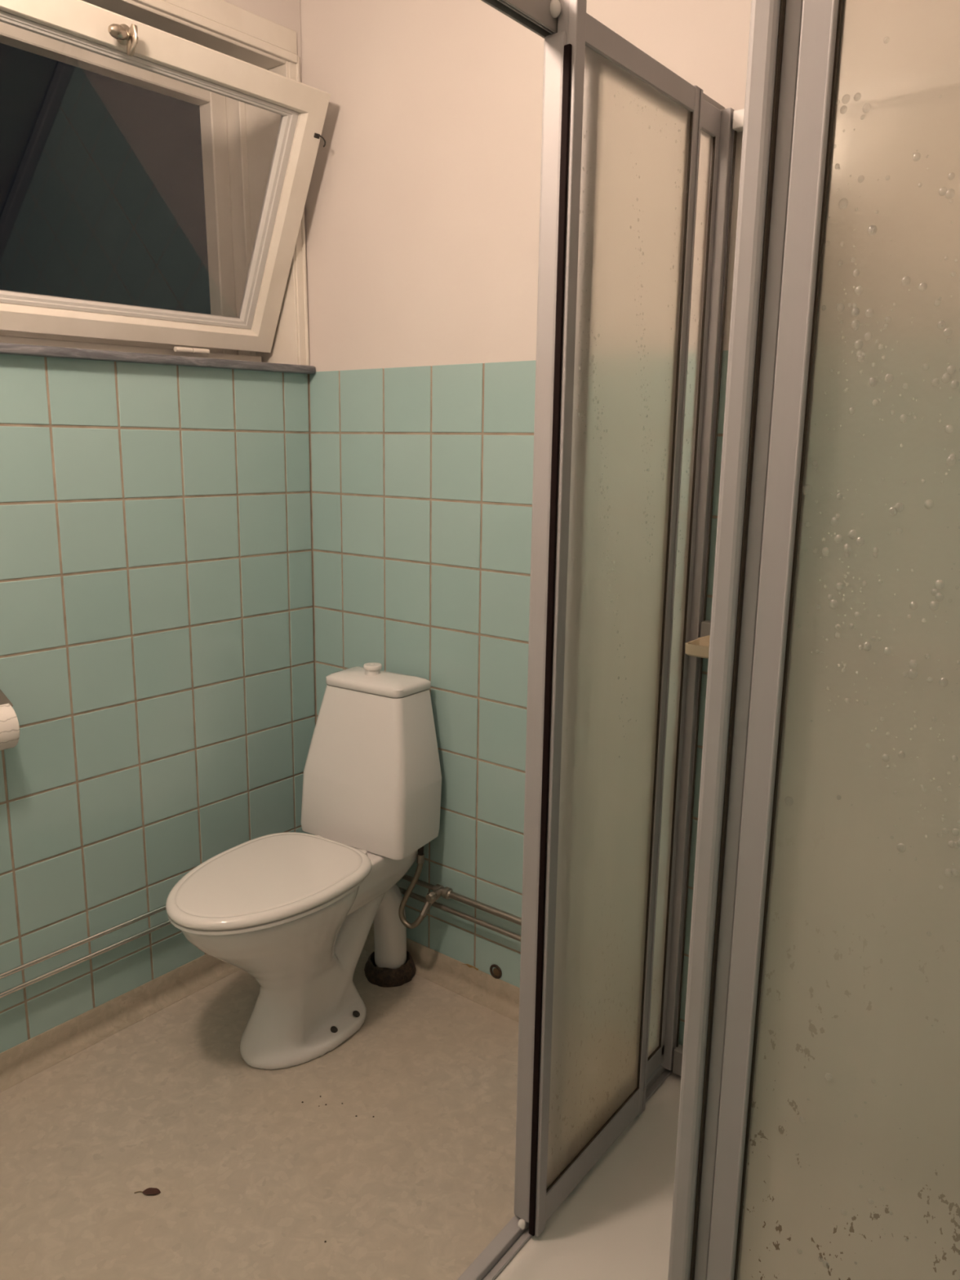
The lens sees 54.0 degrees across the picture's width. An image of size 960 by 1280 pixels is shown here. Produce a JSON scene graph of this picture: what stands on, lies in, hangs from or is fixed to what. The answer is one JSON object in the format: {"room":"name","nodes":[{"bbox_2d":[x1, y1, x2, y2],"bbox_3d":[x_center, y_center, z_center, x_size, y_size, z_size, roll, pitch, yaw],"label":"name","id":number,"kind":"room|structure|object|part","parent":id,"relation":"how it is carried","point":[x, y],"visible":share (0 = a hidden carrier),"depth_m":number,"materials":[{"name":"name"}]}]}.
{"room":"bathroom","nodes":[
{"label":"bathroom","id":0,"kind":"room"},
{"bbox_2d":[0,0,315,1053],"bbox_3d":[-1.276,-0.186,1.703,0.300,2.550,2.300,10,15,37],"label":"wall","id":1,"kind":"structure","parent":0,"point":[157,645],"depth_m":2.15,"materials":[{"name":"teal tile"}]},
{"bbox_2d":[0,688,13,706],"bbox_3d":[-0.993,0.140,1.838,0.070,0.078,0.132,10,15,37],"label":"holder","id":2,"kind":"object","parent":1,"relation":"attached to","point":[4,700],"visible":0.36,"depth_m":1.87,"materials":[{"name":"silver metal"}]},
{"bbox_2d":[0,703,19,750],"bbox_3d":[-0.977,0.177,1.839,0.095,0.095,0.113,10,15,37],"label":"toilet roll","id":3,"kind":"object","parent":2,"relation":"on","point":[9,723],"visible":0.97,"depth_m":1.84,"materials":[{"name":"paper"}]},
{"bbox_2d":[0,954,239,1092],"bbox_3d":[-1.162,0.957,1.832,0.034,0.070,2.300,10,15,37],"label":"baseboard","id":4,"kind":"structure","parent":1,"relation":"attached to","point":[22,1061],"depth_m":2.21,"materials":[{"name":"beige plastic"}]},
{"bbox_2d":[0,0,330,373],"bbox_3d":[-0.871,-0.972,1.891,0.496,0.790,1.259,10,16,37],"label":"window","id":5,"kind":"structure","parent":1,"relation":"in","point":[157,157],"depth_m":2.01,"materials":[{"name":"white paint"}]},
{"bbox_3d":[-0.664,-1.123,1.757,0.047,0.052,0.071,36,30,28],"label":"latch handle","id":6,"kind":"part","parent":5,"relation":"part of","materials":[{"name":"silver metal"}]},
{"bbox_3d":[-0.997,-0.982,2.006,0.125,0.665,1.163,10,16,37],"label":"frame","id":7,"kind":"part","parent":5,"relation":"part of","materials":[{"name":"white paint"}]},
{"bbox_3d":[-0.813,-0.919,1.885,0.004,0.476,0.944,36,30,28],"label":"pane","id":8,"kind":"part","parent":5,"relation":"part of","materials":[{"name":"clear glass"}]},
{"bbox_3d":[-0.882,-0.597,1.981,0.190,0.019,1.258,10,16,37],"label":"sill","id":9,"kind":"part","parent":5,"relation":"part of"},
{"bbox_3d":[-0.829,-1.325,1.785,0.016,0.053,1.246,10,16,37],"label":"head casing","id":10,"kind":"part","parent":5,"relation":"part of","materials":[{"name":"white paint"}]},
{"bbox_2d":[0,886,520,998],"bbox_3d":[-0.747,0.847,1.477,1.084,0.023,2.300,10,15,37],"label":"pipe","id":11,"kind":"object","parent":1,"relation":"attached to","point":[414,895],"visible":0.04,"depth_m":2.22,"materials":[{"name":"silver metal"}]},
{"bbox_2d":[0,874,521,979],"bbox_3d":[-0.746,0.805,1.469,1.084,0.024,2.300,10,15,37],"label":"pipe","id":12,"kind":"object","parent":1,"relation":"attached to","point":[500,913],"visible":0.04,"depth_m":2.21,"materials":[{"name":"silver metal"}]},
{"bbox_2d":[425,884,453,903],"bbox_3d":[-0.104,0.639,2.350,0.052,0.042,0.066,10,15,37],"label":"angle valve","id":13,"kind":"object","parent":12,"relation":"attached to","point":[439,891],"visible":0.99,"depth_m":2.34,"materials":[{"name":"silver metal"}]},
{"bbox_3d":[-0.120,0.636,2.335,0.025,0.025,0.024,10,15,37],"label":"valve knob","id":14,"kind":"part","parent":13,"relation":"part of","materials":[{"name":"silver metal"}]},
{"bbox_2d":[0,949,519,1279],"bbox_3d":[-0.411,1.167,1.270,2.550,0.100,2.700,10,15,37],"label":"floor","id":15,"kind":"structure","parent":0,"point":[253,1180],"depth_m":1.85,"materials":[{"name":"beige plastic"}]},
{"bbox_2d":[134,1187,160,1195],"bbox_3d":[-0.612,1.015,1.735,0.048,0.004,0.016,1,12,0],"label":"leaf","id":16,"kind":"object","parent":15,"relation":"on","point":[153,1191],"visible":1,"depth_m":1.74,"materials":[{"name":"brown plant"}]},
{"bbox_3d":[-0.604,1.015,1.735,0.034,0.003,0.016,1,12,0],"label":"blade","id":17,"kind":"part","parent":16,"relation":"part of","materials":[{"name":"brown plant"}]},
{"bbox_2d":[165,662,441,1070],"bbox_3d":[-0.411,0.510,2.151,0.358,0.832,0.686,8,14,32],"label":"toilet","id":18,"kind":"object","parent":15,"relation":"on","point":[295,912],"visible":1,"depth_m":2.19,"materials":[{"name":"white ceramic"}]},
{"bbox_3d":[-0.471,0.538,2.062,0.344,0.012,0.454,8,14,32],"label":"seat","id":19,"kind":"part","parent":18,"relation":"part of","materials":[{"name":"white plastic"}]},
{"bbox_3d":[-0.470,0.520,2.059,0.348,0.022,0.461,8,14,32],"label":"seat lid","id":20,"kind":"part","parent":18,"relation":"part of","materials":[{"name":"white plastic"}]},
{"bbox_3d":[-0.407,0.720,2.204,0.325,0.400,0.659,8,14,32],"label":"bowl","id":21,"kind":"part","parent":18,"relation":"part of","materials":[{"name":"white ceramic"}]},
{"bbox_3d":[-0.272,0.303,2.320,0.326,0.377,0.178,8,14,32],"label":"tank","id":22,"kind":"part","parent":18,"relation":"part of","materials":[{"name":"white ceramic"}]},
{"bbox_3d":[-0.254,0.096,2.300,0.245,0.033,0.128,8,14,32],"label":"tank lid","id":23,"kind":"part","parent":18,"relation":"part of","materials":[{"name":"white ceramic"}]},
{"bbox_2d":[398,845,431,928],"bbox_3d":[-0.160,0.608,2.339,0.076,0.222,0.052,-4,13,-24],"label":"supply hose","id":24,"kind":"object","parent":18,"relation":"attached to","point":[420,855],"visible":0.96,"depth_m":2.34,"materials":[{"name":"silver metal"}]},
{"bbox_2d":[364,951,415,986],"bbox_3d":[-0.235,0.849,2.462,0.132,0.048,0.133,10,15,37],"label":"drain collar","id":25,"kind":"object","parent":15,"relation":"on","point":[380,976],"visible":0.7,"depth_m":2.41,"materials":[{"name":"black rubber"}]},
{"bbox_2d":[493,1071,680,1279],"bbox_3d":[0.484,1.109,1.441,0.956,0.100,0.899,10,15,37],"label":"shower tray","id":26,"kind":"object","parent":15,"relation":"on","point":[615,1224],"visible":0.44,"depth_m":1.70,"materials":[{"name":"white plastic"}]},
{"bbox_2d":[457,0,734,1279],"bbox_3d":[0.162,0.075,1.538,0.062,1.951,0.850,10,15,37],"label":"screen","id":27,"kind":"object","parent":26,"relation":"on","point":[637,159],"visible":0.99,"depth_m":1.55,"materials":[{"name":"glass"}]},
{"bbox_3d":[0.145,1.002,1.732,0.039,0.057,0.850,10,15,37],"label":"rail","id":28,"kind":"part","parent":27,"relation":"part of","materials":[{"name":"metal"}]},
{"bbox_3d":[0.162,-0.860,1.358,0.025,0.048,0.850,10,15,37],"label":"rail","id":29,"kind":"part","parent":27,"relation":"part of","materials":[{"name":"metal"}]},
{"bbox_3d":[0.225,0.053,1.579,0.004,1.805,0.337,10,15,37],"label":"pane","id":30,"kind":"part","parent":27,"relation":"part of","materials":[{"name":"clear glass"}]},
{"bbox_3d":[0.273,0.029,1.679,0.004,1.804,0.394,10,15,37],"label":"pane","id":31,"kind":"part","parent":27,"relation":"part of","materials":[{"name":"clear glass"}]},
{"bbox_2d":[672,108,744,1075],"bbox_3d":[0.771,0.060,1.575,0.863,1.883,0.024,10,15,37],"label":"shower panel","id":32,"kind":"object","parent":26,"relation":"on","point":[738,115],"visible":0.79,"depth_m":1.81,"materials":[{"name":"white metal"}]},
{"bbox_3d":[0.758,0.955,1.759,0.863,0.057,0.024,10,15,37],"label":"rail","id":33,"kind":"part","parent":32,"relation":"part of","materials":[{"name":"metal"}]},
{"bbox_2d":[684,635,710,658],"bbox_3d":[0.449,0.015,1.767,0.115,0.036,0.061,10,15,37],"label":"soap dish","id":34,"kind":"object","parent":32,"relation":"attached to","point":[699,647],"visible":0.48,"depth_m":1.77,"materials":[{"name":"beige plastic"}]},
{"bbox_3d":[0.771,0.043,1.571,0.863,0.045,0.024,10,15,37],"label":"rail","id":35,"kind":"part","parent":32,"relation":"part of","materials":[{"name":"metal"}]},
{"bbox_3d":[0.785,-0.847,1.388,0.863,0.030,0.024,10,15,37],"label":"rail","id":36,"kind":"part","parent":32,"relation":"part of","materials":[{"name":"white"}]},
{"bbox_2d":[667,0,959,1279],"bbox_3d":[0.250,0.199,0.914,0.925,1.940,0.062,10,15,37],"label":"screen","id":37,"kind":"object","parent":26,"relation":"on","point":[818,1138],"visible":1,"depth_m":0.82,"materials":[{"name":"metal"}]},
{"bbox_2d":[300,0,751,1045],"bbox_3d":[0.381,-0.219,1.987,2.550,2.550,0.200,10,15,37],"label":"wall","id":38,"kind":"structure","parent":0,"point":[423,202],"depth_m":2.19,"materials":[{"name":"beige paint"}]},
{"bbox_2d":[363,922,519,1022],"bbox_3d":[-0.046,0.860,2.387,1.088,0.070,0.034,10,15,37],"label":"baseboard","id":39,"kind":"structure","parent":38,"relation":"attached to","point":[501,997],"depth_m":2.40,"materials":[{"name":"beige plastic"}]},
{"bbox_2d":[462,964,478,970],"bbox_3d":[-0.024,0.824,2.380,0.053,0.008,0.002,10,15,37],"label":"torn sealant","id":40,"kind":"object","parent":39,"relation":"on","point":[468,965],"visible":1,"depth_m":2.38,"materials":[{"name":"brown"}]},
{"bbox_2d":[489,964,502,978],"bbox_3d":[0.039,0.820,2.332,0.037,0.037,0.006,10,15,37],"label":"pipe hole","id":41,"kind":"object","parent":38,"relation":"attached to","point":[497,972],"visible":1,"depth_m":2.33,"materials":[{"name":"brown"}]}
]}

